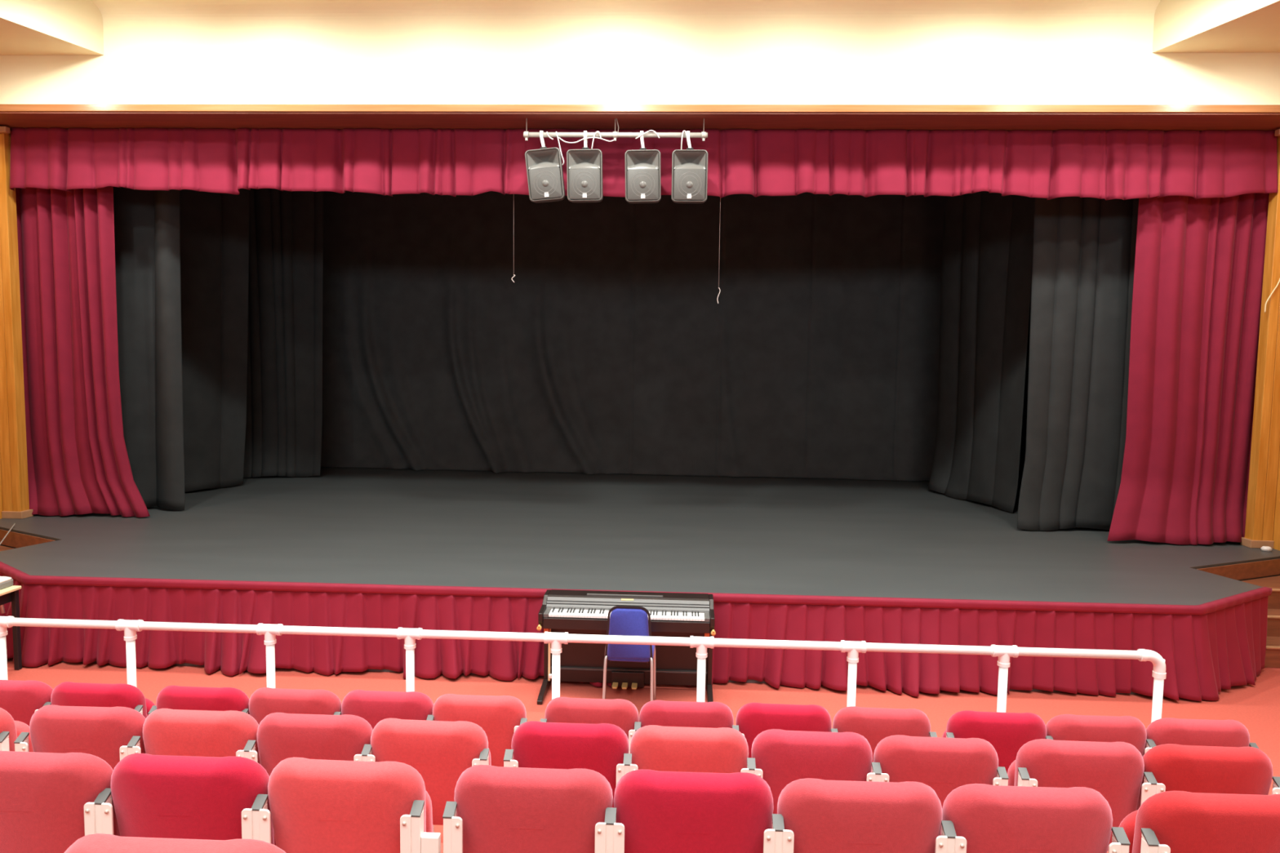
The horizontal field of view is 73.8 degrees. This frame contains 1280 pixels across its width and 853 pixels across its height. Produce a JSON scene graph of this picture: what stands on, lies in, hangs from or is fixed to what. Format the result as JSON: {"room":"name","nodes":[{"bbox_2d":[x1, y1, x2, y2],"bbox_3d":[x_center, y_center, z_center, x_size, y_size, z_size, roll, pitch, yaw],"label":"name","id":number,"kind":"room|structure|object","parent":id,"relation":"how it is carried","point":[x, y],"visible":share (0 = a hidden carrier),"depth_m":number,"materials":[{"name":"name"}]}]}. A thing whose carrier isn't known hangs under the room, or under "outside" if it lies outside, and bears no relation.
{"room":"auditorium","nodes":[
{"label":"auditorium","id":0,"kind":"room"},
{"bbox_2d":[0,449,3,519],"bbox_3d":[-7.939,-0.853,2.107,0.300,6.600,15.500,1,5,3],"label":"wall","id":1,"kind":"structure","parent":0,"point":[1,486],"depth_m":9.94,"materials":[{"name":"orange wood"}]},
{"bbox_2d":[0,0,103,55],"bbox_3d":[-6.719,-3.885,5.058,1.737,0.510,7.969,1,5,3],"label":"trim","id":2,"kind":"structure","parent":1,"relation":"attached to","point":[27,27],"depth_m":8.63,"materials":[{"name":"paint"}]},
{"bbox_2d":[9,128,1201,131],"bbox_3d":[-0.189,-4.153,9.343,14.400,1.750,0.040,1,5,3],"label":"wall","id":3,"kind":"structure","parent":0,"point":[10,128],"depth_m":9.34,"materials":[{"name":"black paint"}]},
{"bbox_2d":[0,126,33,519],"bbox_3d":[-7.978,-1.171,9.866,1.700,4.480,0.240,1,5,3],"label":"trim","id":4,"kind":"structure","parent":3,"relation":"attached to","point":[13,445],"depth_m":9.85,"materials":[{"name":"orange wood"}]},
{"bbox_2d":[9,128,150,517],"bbox_3d":[-6.704,-1.248,9.990,1.835,4.629,0.228,1,5,3],"label":"curtain","id":5,"kind":"object","parent":3,"relation":"hanging from","point":[77,460],"visible":0.72,"depth_m":10.05,"materials":[{"name":"fabric"}]},
{"bbox_2d":[0,111,1279,130],"bbox_3d":[-0.216,-3.278,9.090,14.400,0.055,0.604,1,5,3],"label":"trim","id":6,"kind":"structure","parent":3,"relation":"attached to","point":[197,120],"depth_m":9.04,"materials":[{"name":"brown wood"}]},
{"bbox_2d":[9,127,1277,199],"bbox_3d":[-0.204,-2.893,9.373,13.938,0.747,0.199,1,5,3],"label":"valance","id":7,"kind":"object","parent":3,"relation":"hanging from","point":[1113,164],"visible":0.84,"depth_m":9.32,"materials":[{"name":"red fabric"}]},
{"bbox_2d":[1106,192,1269,545],"bbox_3d":[6.196,-1.012,9.344,1.935,4.629,0.337,1,5,3],"label":"curtain","id":8,"kind":"object","parent":3,"relation":"hanging from","point":[1198,272],"visible":0.7,"depth_m":9.46,"materials":[{"name":"fabric"}]},
{"bbox_2d":[1240,128,1279,548],"bbox_3d":[7.504,-0.893,9.156,1.700,4.480,0.240,1,5,3],"label":"trim","id":9,"kind":"structure","parent":3,"relation":"attached to","point":[1265,438],"depth_m":9.22,"materials":[{"name":"orange wood"}]},
{"bbox_2d":[0,466,1279,694],"bbox_3d":[-0.204,1.460,11.213,17.200,0.756,8.000,1,5,3],"label":"floor","id":10,"kind":"structure","parent":0,"point":[372,526],"depth_m":9.17,"materials":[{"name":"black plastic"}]},
{"bbox_2d":[113,186,184,510],"bbox_3d":[-6.391,-1.530,10.440,1.611,5.129,0.286,1,5,3],"label":"curtain","id":11,"kind":"object","parent":10,"relation":"on","point":[147,223],"visible":0.45,"depth_m":10.49,"materials":[{"name":"fabric"}]},
{"bbox_2d":[180,128,249,492],"bbox_3d":[-6.252,-1.645,11.908,1.518,5.129,0.288,-3,6,-43],"label":"curtain","id":12,"kind":"object","parent":10,"relation":"on","point":[215,226],"visible":0.41,"depth_m":12.07,"materials":[{"name":"fabric"}]},
{"bbox_2d":[243,188,323,478],"bbox_3d":[-5.796,-1.751,13.318,1.644,5.129,0.164,0,5,-11],"label":"curtain","id":13,"kind":"object","parent":10,"relation":"on","point":[284,393],"visible":0.66,"depth_m":13.40,"materials":[{"name":"fabric"}]},
{"bbox_2d":[0,561,1272,701],"bbox_3d":[-0.381,1.747,7.484,12.014,0.757,0.952,1,5,3],"label":"stage skirt","id":14,"kind":"object","parent":10,"relation":"attached to","point":[1208,648],"visible":0.82,"depth_m":7.20,"materials":[{"name":"red fabric"}]},
{"bbox_2d":[320,191,1018,483],"bbox_3d":[-0.206,-1.942,14.225,13.005,5.532,0.392,1,5,4],"label":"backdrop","id":15,"kind":"structure","parent":10,"relation":"on","point":[611,348],"depth_m":14.40,"materials":[{"name":"black fabric"}]},
{"bbox_2d":[928,191,1034,512],"bbox_3d":[4.722,-1.496,12.001,0.231,5.129,2.214,0,5,-11],"label":"curtain","id":16,"kind":"object","parent":10,"relation":"on","point":[988,237],"visible":0.81,"depth_m":11.79,"materials":[{"name":"fabric"}]},
{"bbox_2d":[1017,130,1138,530],"bbox_3d":[5.452,-1.321,9.938,1.884,5.129,0.276,1,5,3],"label":"curtain","id":17,"kind":"object","parent":10,"relation":"on","point":[1084,248],"visible":0.6,"depth_m":10.03,"materials":[{"name":"fabric"}]},
{"bbox_2d":[0,16,1279,104],"bbox_3d":[-0.212,-3.961,8.912,14.400,1.265,0.330,1,5,3],"label":"wall","id":18,"kind":"structure","parent":0,"point":[1110,60],"depth_m":8.76,"materials":[{"name":"beige paint"}]},
{"bbox_2d":[523,118,707,141],"bbox_3d":[-0.261,-3.126,8.965,1.940,0.232,0.068,1,5,3],"label":"bar","id":19,"kind":"object","parent":18,"relation":"hanging from","point":[615,135],"visible":1,"depth_m":8.95,"materials":[{"name":"white metal"}]},
{"bbox_2d":[524,130,564,203],"bbox_3d":[-0.989,-2.742,9.029,0.416,0.754,0.325,1,5,3],"label":"loudspeaker","id":20,"kind":"object","parent":19,"relation":"hanging from","point":[544,172],"visible":1,"depth_m":8.91,"materials":[{"name":"grey plastic"}]},
{"bbox_2d":[528,166,562,199],"bbox_3d":[-0.988,-2.544,8.913,0.354,0.337,0.035,1,5,3],"label":"grille","id":21,"kind":"object","parent":20,"relation":"attached to","point":[544,183],"depth_m":8.90,"materials":[{"name":"grey metal"}]},
{"bbox_2d":[566,130,603,202],"bbox_3d":[-0.571,-2.738,9.010,0.380,0.748,0.325,1,5,3],"label":"loudspeaker","id":22,"kind":"object","parent":19,"relation":"hanging from","point":[584,166],"visible":1,"depth_m":8.89,"materials":[{"name":"grey plastic"}]},
{"bbox_2d":[568,168,600,199],"bbox_3d":[-0.578,-2.531,8.894,0.333,0.313,0.035,1,5,3],"label":"grille","id":23,"kind":"object","parent":22,"relation":"attached to","point":[584,184],"depth_m":8.88,"materials":[{"name":"grey metal"}]},
{"bbox_2d":[624,130,661,203],"bbox_3d":[0.038,-2.725,8.982,0.381,0.752,0.325,1,5,3],"label":"loudspeaker","id":24,"kind":"object","parent":19,"relation":"hanging from","point":[642,166],"visible":1,"depth_m":8.86,"materials":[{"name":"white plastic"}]},
{"bbox_2d":[626,168,658,199],"bbox_3d":[0.031,-2.517,8.867,0.334,0.314,0.035,1,5,3],"label":"grille","id":25,"kind":"object","parent":24,"relation":"attached to","point":[642,184],"depth_m":8.86,"materials":[{"name":"grey metal"}]},
{"bbox_2d":[671,130,707,203],"bbox_3d":[0.523,-2.719,8.960,0.372,0.747,0.325,1,5,3],"label":"loudspeaker","id":26,"kind":"object","parent":19,"relation":"hanging from","point":[690,165],"visible":1,"depth_m":8.84,"materials":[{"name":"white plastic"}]},
{"bbox_2d":[673,168,705,199],"bbox_3d":[0.514,-2.510,8.844,0.328,0.308,0.035,1,5,3],"label":"grille","id":27,"kind":"object","parent":26,"relation":"attached to","point":[688,184],"depth_m":8.83,"materials":[{"name":"grey metal"}]},
{"bbox_2d":[90,0,1160,20],"bbox_3d":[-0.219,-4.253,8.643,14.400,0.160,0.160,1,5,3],"label":"ceiling","id":28,"kind":"structure","parent":18,"relation":"attached to","point":[110,10],"depth_m":8.70,"materials":[{"name":"beige paint"}]},
{"bbox_2d":[0,104,1279,112],"bbox_3d":[-0.230,-3.280,8.786,14.400,0.073,0.040,1,5,3],"label":"trim","id":29,"kind":"structure","parent":18,"relation":"attached to","point":[3,108],"depth_m":8.76,"materials":[{"name":"brown wood"}]},
{"bbox_2d":[7,657,1279,852],"bbox_3d":[-0.493,2.412,5.276,18.000,0.200,22.000,1,5,3],"label":"floor","id":30,"kind":"structure","parent":0,"point":[1257,707],"depth_m":6.99,"materials":[{"name":"red carpet"}]},
{"bbox_2d":[0,585,22,670],"bbox_3d":[-5.665,1.749,6.854,0.740,0.720,0.940,1,5,3],"label":"side table","id":31,"kind":"object","parent":30,"relation":"on","point":[11,593],"visible":1,"depth_m":7.25,"materials":[{"name":"beige laminate"}]},
{"bbox_2d":[0,528,55,551],"bbox_3d":[-6.790,1.554,8.981,1.430,0.736,1.356,1,5,3],"label":"stairs","id":32,"kind":"structure","parent":30,"relation":"on","point":[15,540],"depth_m":9.26,"materials":[{"name":"brown wood"}]},
{"bbox_2d":[34,702,51,712],"bbox_3d":[-3.207,1.906,4.630,0.090,0.829,0.078,1,5,3],"label":"post","id":33,"kind":"object","parent":30,"relation":"on","point":[46,703],"visible":0.12,"depth_m":4.60,"materials":[{"name":"metal"}]},
{"bbox_2d":[0,680,53,725],"bbox_3d":[-3.449,1.641,4.733,0.500,0.552,0.320,1,5,3],"label":"seat","id":34,"kind":"object","parent":33,"relation":"attached to","point":[20,699],"visible":0.22,"depth_m":4.58,"materials":[{"name":"red fabric"}]},
{"bbox_2d":[50,681,155,719],"bbox_3d":[-2.945,1.649,4.706,0.500,0.552,0.320,1,5,3],"label":"seat","id":35,"kind":"object","parent":33,"relation":"attached to","point":[66,693],"visible":0.2,"depth_m":4.55,"materials":[{"name":"red fabric"}]},
{"bbox_2d":[147,705,156,715],"bbox_3d":[-2.605,1.917,4.603,0.075,0.829,0.078,1,5,3],"label":"post","id":36,"kind":"object","parent":30,"relation":"on","point":[153,708],"visible":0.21,"depth_m":4.56,"materials":[{"name":"beige metal"}]},
{"bbox_2d":[155,685,249,715],"bbox_3d":[-2.358,1.659,4.676,0.500,0.552,0.320,1,5,3],"label":"seat","id":37,"kind":"object","parent":36,"relation":"attached to","point":[172,697],"visible":0.28,"depth_m":4.51,"materials":[{"name":"red fabric"}]},
{"bbox_2d":[333,711,341,715],"bbox_3d":[-1.617,1.935,4.557,0.090,0.829,0.078,1,5,3],"label":"post","id":38,"kind":"object","parent":30,"relation":"on","point":[335,713],"visible":0.04,"depth_m":4.53,"materials":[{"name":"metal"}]},
{"bbox_2d":[248,687,342,724],"bbox_3d":[-1.857,1.670,4.664,0.500,0.552,0.320,1,5,3],"label":"seat","id":39,"kind":"object","parent":38,"relation":"attached to","point":[264,701],"visible":0.3,"depth_m":4.51,"materials":[{"name":"red fabric"}]},
{"bbox_2d":[341,689,433,728],"bbox_3d":[-1.356,1.681,4.652,0.500,0.552,0.320,1,4,3],"label":"seat","id":40,"kind":"object","parent":38,"relation":"attached to","point":[373,706],"visible":0.34,"depth_m":4.50,"materials":[{"name":"red fabric"}]},
{"bbox_2d":[426,715,434,832],"bbox_3d":[-1.115,1.944,4.534,0.090,0.829,0.078,1,5,3],"label":"post","id":41,"kind":"object","parent":30,"relation":"on","point":[430,717],"visible":0.13,"depth_m":4.51,"materials":[{"name":"metal"}]},
{"bbox_2d":[432,693,526,766],"bbox_3d":[-0.857,1.688,4.616,0.500,0.552,0.320,1,5,2],"label":"seat","id":42,"kind":"object","parent":41,"relation":"attached to","point":[498,716],"visible":0.33,"depth_m":4.46,"materials":[{"name":"red fabric"}]},
{"bbox_2d":[440,843,443,852],"bbox_3d":[-0.768,2.647,-0.632,14.380,0.257,9.970,1,5,3],"label":"tier","id":43,"kind":"object","parent":30,"relation":"on","point":[442,844],"depth_m":4.29,"materials":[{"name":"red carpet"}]},
{"bbox_2d":[0,731,9,751],"bbox_3d":[-2.726,1.728,3.687,0.116,0.829,0.078,1,5,3],"label":"post","id":44,"kind":"object","parent":43,"relation":"on","point":[4,735],"visible":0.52,"depth_m":3.65,"materials":[{"name":"metal"}]},
{"bbox_2d":[0,707,33,751],"bbox_3d":[-2.982,1.462,3.789,0.500,0.552,0.320,1,5,3],"label":"seat","id":45,"kind":"object","parent":44,"relation":"attached to","point":[7,723],"visible":0.19,"depth_m":3.71,"materials":[{"name":"red fabric"}]},
{"bbox_2d":[13,732,29,751],"bbox_3d":[-2.644,1.730,3.683,0.075,0.829,0.078,1,5,3],"label":"post","id":46,"kind":"object","parent":43,"relation":"on","point":[21,743],"visible":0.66,"depth_m":3.63,"materials":[{"name":"metal"}]},
{"bbox_2d":[29,704,145,769],"bbox_3d":[-2.399,1.476,3.780,0.500,0.552,0.320,1,3,2],"label":"seat","id":47,"kind":"object","parent":46,"relation":"attached to","point":[100,732],"visible":0.34,"depth_m":3.63,"materials":[{"name":"red fabric"}]},
{"bbox_2d":[119,736,141,760],"bbox_3d":[-2.159,1.739,3.661,0.090,0.829,0.078,1,5,3],"label":"post","id":48,"kind":"object","parent":43,"relation":"on","point":[133,746],"visible":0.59,"depth_m":3.60,"materials":[{"name":"metal"}]},
{"bbox_2d":[142,708,260,764],"bbox_3d":[-1.898,1.485,3.758,0.500,0.552,0.320,1,3,2],"label":"seat","id":49,"kind":"object","parent":48,"relation":"attached to","point":[166,731],"visible":0.41,"depth_m":3.60,"materials":[{"name":"red fabric"}]},
{"bbox_2d":[235,740,257,762],"bbox_3d":[-1.656,1.748,3.638,0.090,0.829,0.078,1,5,3],"label":"post","id":50,"kind":"object","parent":43,"relation":"on","point":[249,752],"visible":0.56,"depth_m":3.58,"materials":[{"name":"metal"}]},
{"bbox_2d":[257,712,373,776],"bbox_3d":[-1.396,1.494,3.734,0.500,0.552,0.320,1,3,2],"label":"seat","id":51,"kind":"object","parent":50,"relation":"attached to","point":[281,736],"visible":0.43,"depth_m":3.58,"materials":[{"name":"red fabric"}]},
{"bbox_2d":[353,744,375,761],"bbox_3d":[-1.153,1.757,3.615,0.090,0.829,0.078,1,5,3],"label":"post","id":52,"kind":"object","parent":43,"relation":"on","point":[366,755],"visible":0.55,"depth_m":3.56,"materials":[{"name":"metal"}]},
{"bbox_2d":[370,718,491,825],"bbox_3d":[-0.893,1.499,3.690,0.500,0.552,0.320,1,5,4],"label":"seat","id":53,"kind":"object","parent":52,"relation":"attached to","point":[440,751],"visible":0.4,"depth_m":3.54,"materials":[{"name":"red fabric"}]},
{"bbox_2d":[503,749,518,767],"bbox_3d":[-0.545,1.768,3.587,0.075,0.829,0.078,1,5,3],"label":"post","id":54,"kind":"object","parent":43,"relation":"on","point":[508,762],"visible":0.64,"depth_m":3.53,"materials":[{"name":"metal"}]},
{"bbox_2d":[511,720,629,808],"bbox_3d":[-0.296,1.514,3.683,0.500,0.552,0.320,1,3,2],"label":"seat","id":55,"kind":"object","parent":54,"relation":"attached to","point":[600,748],"visible":0.45,"depth_m":3.53,"materials":[{"name":"red fabric"}]},
{"bbox_2d":[616,753,638,785],"bbox_3d":[-0.057,1.776,3.564,0.090,0.829,0.078,1,5,3],"label":"post","id":56,"kind":"object","parent":43,"relation":"on","point":[621,769],"visible":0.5,"depth_m":3.50,"materials":[{"name":"metal"}]},
{"bbox_2d":[630,724,748,773],"bbox_3d":[0.207,1.523,3.660,0.500,0.552,0.320,1,3,3],"label":"seat","id":57,"kind":"object","parent":56,"relation":"attached to","point":[652,747],"visible":0.45,"depth_m":3.51,"materials":[{"name":"red fabric"}]},
{"bbox_2d":[866,762,888,782],"bbox_3d":[0.962,1.795,3.518,0.090,0.829,0.078,1,5,3],"label":"post","id":58,"kind":"object","parent":43,"relation":"on","point":[876,775],"visible":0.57,"depth_m":3.46,"materials":[{"name":"metal"}]},
{"bbox_2d":[751,728,872,829],"bbox_3d":[0.720,1.532,3.636,0.500,0.552,0.320,1,4,3],"label":"seat","id":59,"kind":"object","parent":58,"relation":"attached to","point":[784,757],"visible":0.49,"depth_m":3.48,"materials":[{"name":"red fabric"}]},
{"bbox_2d":[992,766,1008,786],"bbox_3d":[1.478,1.804,3.494,0.116,0.829,0.078,1,5,3],"label":"post","id":60,"kind":"object","parent":43,"relation":"on","point":[1002,779],"visible":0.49,"depth_m":3.44,"materials":[{"name":"metal"}]},
{"bbox_2d":[871,734,998,808],"bbox_3d":[1.225,1.538,3.597,0.500,0.552,0.320,1,5,3],"label":"seat","id":61,"kind":"object","parent":60,"relation":"attached to","point":[944,765],"visible":0.44,"depth_m":3.44,"materials":[{"name":"red fabric"}]},
{"bbox_2d":[1140,772,1165,805],"bbox_3d":[2.051,1.814,3.467,0.090,0.829,0.078,1,5,3],"label":"post","id":62,"kind":"object","parent":43,"relation":"on","point":[1150,787],"visible":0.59,"depth_m":3.41,"materials":[{"name":"metal"}]},
{"bbox_2d":[1007,738,1144,851],"bbox_3d":[1.812,1.550,3.580,0.500,0.552,0.320,1,4,3],"label":"seat","id":63,"kind":"object","parent":62,"relation":"attached to","point":[1115,770],"visible":0.41,"depth_m":3.43,"materials":[{"name":"red fabric"}]},
{"bbox_2d":[1271,776,1279,794],"bbox_3d":[2.555,1.823,3.444,0.090,0.829,0.078,1,5,3],"label":"post","id":64,"kind":"object","parent":43,"relation":"on","point":[1276,780],"visible":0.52,"depth_m":3.40,"materials":[{"name":"metal"}]},
{"bbox_2d":[1136,743,1273,810],"bbox_3d":[2.313,1.558,3.551,0.500,0.552,0.320,1,5,3],"label":"seat","id":65,"kind":"object","parent":64,"relation":"attached to","point":[1187,768],"visible":0.44,"depth_m":3.39,"materials":[{"name":"red fabric"}]},
{"bbox_3d":[-0.786,2.424,-1.103,14.380,0.257,9.067,1,5,3],"label":"tier","id":66,"kind":"object","parent":43,"relation":"on","visible":0},
{"bbox_2d":[84,788,113,835],"bbox_3d":[-1.695,1.561,2.718,0.090,0.829,0.078,1,5,3],"label":"post","id":67,"kind":"object","parent":66,"relation":"on","point":[98,815],"visible":0.71,"depth_m":2.66,"materials":[{"name":"metal"}]},
{"bbox_2d":[110,753,275,845],"bbox_3d":[-1.436,1.305,2.797,0.500,0.552,0.320,1,5,2],"label":"seat","id":68,"kind":"object","parent":67,"relation":"attached to","point":[153,796],"visible":0.74,"depth_m":2.65,"materials":[{"name":"red fabric"}]},
{"bbox_2d":[241,794,271,843],"bbox_3d":[-1.192,1.571,2.695,0.090,0.829,0.078,1,5,3],"label":"post","id":69,"kind":"object","parent":66,"relation":"on","point":[256,820],"visible":0.86,"depth_m":2.64,"materials":[{"name":"metal"}]},
{"bbox_2d":[400,800,440,852],"bbox_3d":[-0.682,1.580,2.671,0.116,0.829,0.078,1,5,3],"label":"post","id":70,"kind":"object","parent":66,"relation":"on","point":[413,839],"visible":1,"depth_m":2.62,"materials":[{"name":"metal"}]},
{"bbox_2d":[267,757,433,852],"bbox_3d":[-0.932,1.315,2.782,0.500,0.552,0.320,1,4,3],"label":"seat","id":71,"kind":"object","parent":70,"relation":"attached to","point":[317,806],"visible":0.96,"depth_m":2.63,"materials":[{"name":"red fabric"}]},
{"bbox_2d":[442,801,462,852],"bbox_3d":[-0.584,1.581,2.667,0.075,0.829,0.078,1,5,3],"label":"post","id":72,"kind":"object","parent":66,"relation":"on","point":[452,824],"visible":1,"depth_m":2.61,"materials":[{"name":"metal"}]},
{"bbox_2d":[453,764,613,852],"bbox_3d":[-0.334,1.325,2.751,0.500,0.552,0.320,1,5,3],"label":"seat","id":73,"kind":"object","parent":72,"relation":"attached to","point":[501,809],"visible":0.94,"depth_m":2.60,"materials":[{"name":"red fabric"}]},
{"bbox_2d":[595,807,624,852],"bbox_3d":[-0.096,1.590,2.645,0.090,0.829,0.078,1,5,3],"label":"post","id":74,"kind":"object","parent":66,"relation":"on","point":[610,834],"visible":1,"depth_m":2.58,"materials":[{"name":"metal"}]},
{"bbox_2d":[613,768,773,852],"bbox_3d":[0.167,1.336,2.738,0.500,0.552,0.320,1,4,2],"label":"seat","id":75,"kind":"object","parent":74,"relation":"attached to","point":[659,811],"visible":0.99,"depth_m":2.59,"materials":[{"name":"red fabric"}]},
{"bbox_2d":[763,813,794,852],"bbox_3d":[0.414,1.599,2.621,0.090,0.829,0.078,1,5,3],"label":"post","id":76,"kind":"object","parent":66,"relation":"on","point":[778,839],"visible":1,"depth_m":2.56,"materials":[{"name":"metal"}]},
{"bbox_2d":[777,777,942,852],"bbox_3d":[0.676,1.342,2.698,0.500,0.552,0.320,1,5,2],"label":"seat","id":77,"kind":"object","parent":76,"relation":"attached to","point":[823,816],"visible":0.98,"depth_m":2.54,"materials":[{"name":"red fabric"}]},
{"bbox_2d":[934,820,966,852],"bbox_3d":[0.923,1.608,2.598,0.090,0.829,0.078,1,5,3],"label":"post","id":78,"kind":"object","parent":66,"relation":"on","point":[948,842],"visible":1,"depth_m":2.54,"materials":[{"name":"metal"}]},
{"bbox_2d":[939,783,1112,852],"bbox_3d":[1.183,1.352,2.679,0.500,0.552,0.320,1,5,2],"label":"seat","id":79,"kind":"object","parent":78,"relation":"attached to","point":[991,819],"visible":0.84,"depth_m":2.52,"materials":[{"name":"red fabric"}]},
{"bbox_2d":[1140,827,1170,852],"bbox_3d":[1.520,1.619,2.570,0.075,0.829,0.078,1,5,3],"label":"post","id":80,"kind":"object","parent":66,"relation":"on","point":[1150,843],"visible":1,"depth_m":2.52,"materials":[{"name":"metal"}]},
{"bbox_2d":[1119,791,1279,852],"bbox_3d":[1.770,1.363,2.653,0.500,0.552,0.320,1,5,2],"label":"seat","id":81,"kind":"object","parent":80,"relation":"attached to","point":[1186,822],"visible":0.92,"depth_m":2.50,"materials":[{"name":"red fabric"}]},
{"bbox_3d":[-2.198,1.552,2.741,0.090,0.829,0.078,1,5,3],"label":"post","id":82,"kind":"object","parent":66,"relation":"on","visible":0},
{"bbox_2d":[0,751,119,852],"bbox_3d":[-1.937,1.294,2.811,0.500,0.552,0.320,1,6,3],"label":"seat","id":83,"kind":"object","parent":82,"relation":"attached to","point":[43,796],"visible":0.63,"depth_m":2.66,"materials":[{"name":"red fabric"}]},
{"bbox_2d":[0,616,1166,723],"bbox_3d":[-1.049,1.754,5.049,8.087,1.126,0.100,1,5,3],"label":"guard rail","id":84,"kind":"object","parent":30,"relation":"on","point":[130,628],"visible":0.67,"depth_m":4.96,"materials":[{"name":"white metal"}]},
{"bbox_2d":[537,589,715,704],"bbox_3d":[-0.103,1.780,6.880,1.396,0.816,0.470,1,5,3],"label":"digital piano","id":85,"kind":"object","parent":30,"relation":"on","point":[678,615],"visible":0.85,"depth_m":6.95,"materials":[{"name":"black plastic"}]},
{"bbox_2d":[602,605,655,701],"bbox_3d":[-0.092,1.765,6.515,0.427,0.901,0.495,1,5,4],"label":"chair","id":86,"kind":"object","parent":30,"relation":"on","point":[623,620],"visible":0.85,"depth_m":6.31,"materials":[{"name":"blue fabric"}]},
{"bbox_2d":[628,721,640,753],"bbox_3d":[-0.018,1.964,4.484,0.090,0.829,0.078,1,5,3],"label":"post","id":87,"kind":"object","parent":30,"relation":"on","point":[637,724],"visible":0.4,"depth_m":4.43,"materials":[{"name":"metal"}]},
{"bbox_2d":[544,697,638,738],"bbox_3d":[-0.255,1.699,4.594,0.500,0.552,0.320,1,4,3],"label":"seat","id":88,"kind":"object","parent":87,"relation":"attached to","point":[620,713],"visible":0.37,"depth_m":4.44,"materials":[{"name":"red fabric"}]},
{"bbox_2d":[639,700,733,728],"bbox_3d":[0.244,1.708,4.572,0.500,0.552,0.320,1,4,2],"label":"seat","id":89,"kind":"object","parent":87,"relation":"attached to","point":[659,713],"visible":0.34,"depth_m":4.41,"materials":[{"name":"red fabric"}]},
{"bbox_2d":[831,728,837,732],"bbox_3d":[1.001,1.982,4.437,0.090,0.829,0.078,1,5,3],"label":"post","id":90,"kind":"object","parent":30,"relation":"on","point":[833,730],"visible":0.06,"depth_m":4.41,"materials":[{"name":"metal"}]},
{"bbox_2d":[735,702,831,758],"bbox_3d":[0.757,1.719,4.556,0.500,0.552,0.320,1,4,3],"label":"seat","id":91,"kind":"object","parent":90,"relation":"attached to","point":[752,719],"visible":0.38,"depth_m":4.40,"materials":[{"name":"red fabric"}]},
{"bbox_2d":[929,732,937,737],"bbox_3d":[1.517,1.991,4.413,0.116,0.829,0.078,1,5,3],"label":"post","id":92,"kind":"object","parent":30,"relation":"on","point":[931,734],"visible":0.13,"depth_m":4.38,"materials":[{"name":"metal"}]},
{"bbox_2d":[832,706,930,762],"bbox_3d":[1.264,1.726,4.524,0.500,0.552,0.320,1,4,3],"label":"seat","id":93,"kind":"object","parent":92,"relation":"attached to","point":[874,724],"visible":0.34,"depth_m":4.37,"materials":[{"name":"red fabric"}]},
{"bbox_2d":[946,732,954,737],"bbox_3d":[1.598,1.993,4.410,0.075,0.829,0.078,1,5,3],"label":"post","id":94,"kind":"object","parent":30,"relation":"on","point":[949,735],"visible":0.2,"depth_m":4.38,"materials":[{"name":"metal"}]},
{"bbox_2d":[942,710,1046,773],"bbox_3d":[1.850,1.736,4.493,0.500,0.552,0.320,1,5,3],"label":"seat","id":95,"kind":"object","parent":94,"relation":"attached to","point":[1007,732],"visible":0.41,"depth_m":4.33,"materials":[{"name":"red fabric"}]},
{"bbox_2d":[1045,735,1053,739],"bbox_3d":[2.090,2.001,4.387,0.090,0.829,0.078,1,5,3],"label":"post","id":96,"kind":"object","parent":30,"relation":"on","point":[1049,737],"visible":0.08,"depth_m":4.36,"materials":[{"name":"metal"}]},
{"bbox_2d":[1045,714,1146,756],"bbox_3d":[2.349,1.745,4.468,0.500,0.552,0.320,1,5,2],"label":"seat","id":97,"kind":"object","parent":96,"relation":"attached to","point":[1127,729],"visible":0.27,"depth_m":4.31,"materials":[{"name":"red fabric"}]},
{"bbox_2d":[1144,738,1155,753],"bbox_3d":[2.594,2.010,4.364,0.090,0.829,0.078,1,5,3],"label":"post","id":98,"kind":"object","parent":30,"relation":"on","point":[1150,743],"visible":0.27,"depth_m":4.32,"materials":[{"name":"metal"}]},
{"bbox_2d":[1142,717,1249,755],"bbox_3d":[2.855,1.753,4.440,0.500,0.552,0.320,1,5,2],"label":"seat","id":99,"kind":"object","parent":98,"relation":"attached to","point":[1197,732],"visible":0.38,"depth_m":4.28,"materials":[{"name":"red fabric"}]},
{"bbox_2d":[1196,558,1279,667],"bbox_3d":[6.144,1.786,8.387,1.430,0.736,1.356,1,5,3],"label":"stairs","id":100,"kind":"structure","parent":30,"relation":"on","point":[1239,571],"depth_m":8.50,"materials":[{"name":"brown wood"}]},
{"bbox_2d":[1272,446,1279,551],"bbox_3d":[6.743,-0.590,1.433,0.300,6.600,15.500,1,5,3],"label":"wall","id":101,"kind":"structure","parent":0,"point":[1276,536],"depth_m":9.25,"materials":[{"name":"orange wood"}]},
{"bbox_2d":[1151,0,1279,53],"bbox_3d":[5.855,-3.659,4.481,1.844,0.510,7.969,1,5,3],"label":"ceiling","id":102,"kind":"structure","parent":101,"relation":"attached to","point":[1180,26],"depth_m":8.08,"materials":[{"name":"paint"}]},
{"bbox_3d":[-0.804,2.202,-1.573,14.380,0.257,8.164,1,5,3],"label":"tier","id":103,"kind":"object","parent":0,"visible":0},
{"bbox_3d":[-1.231,1.374,1.774,0.090,0.829,0.078,1,5,3],"label":"post","id":104,"kind":"object","parent":103,"relation":"on","visible":0},
{"bbox_2d":[64,833,285,852],"bbox_3d":[-0.974,1.120,1.867,0.500,0.552,0.320,1,4,2],"label":"seat","id":105,"kind":"object","parent":104,"relation":"attached to","point":[96,842],"visible":1,"depth_m":1.74,"materials":[{"name":"red fabric"}]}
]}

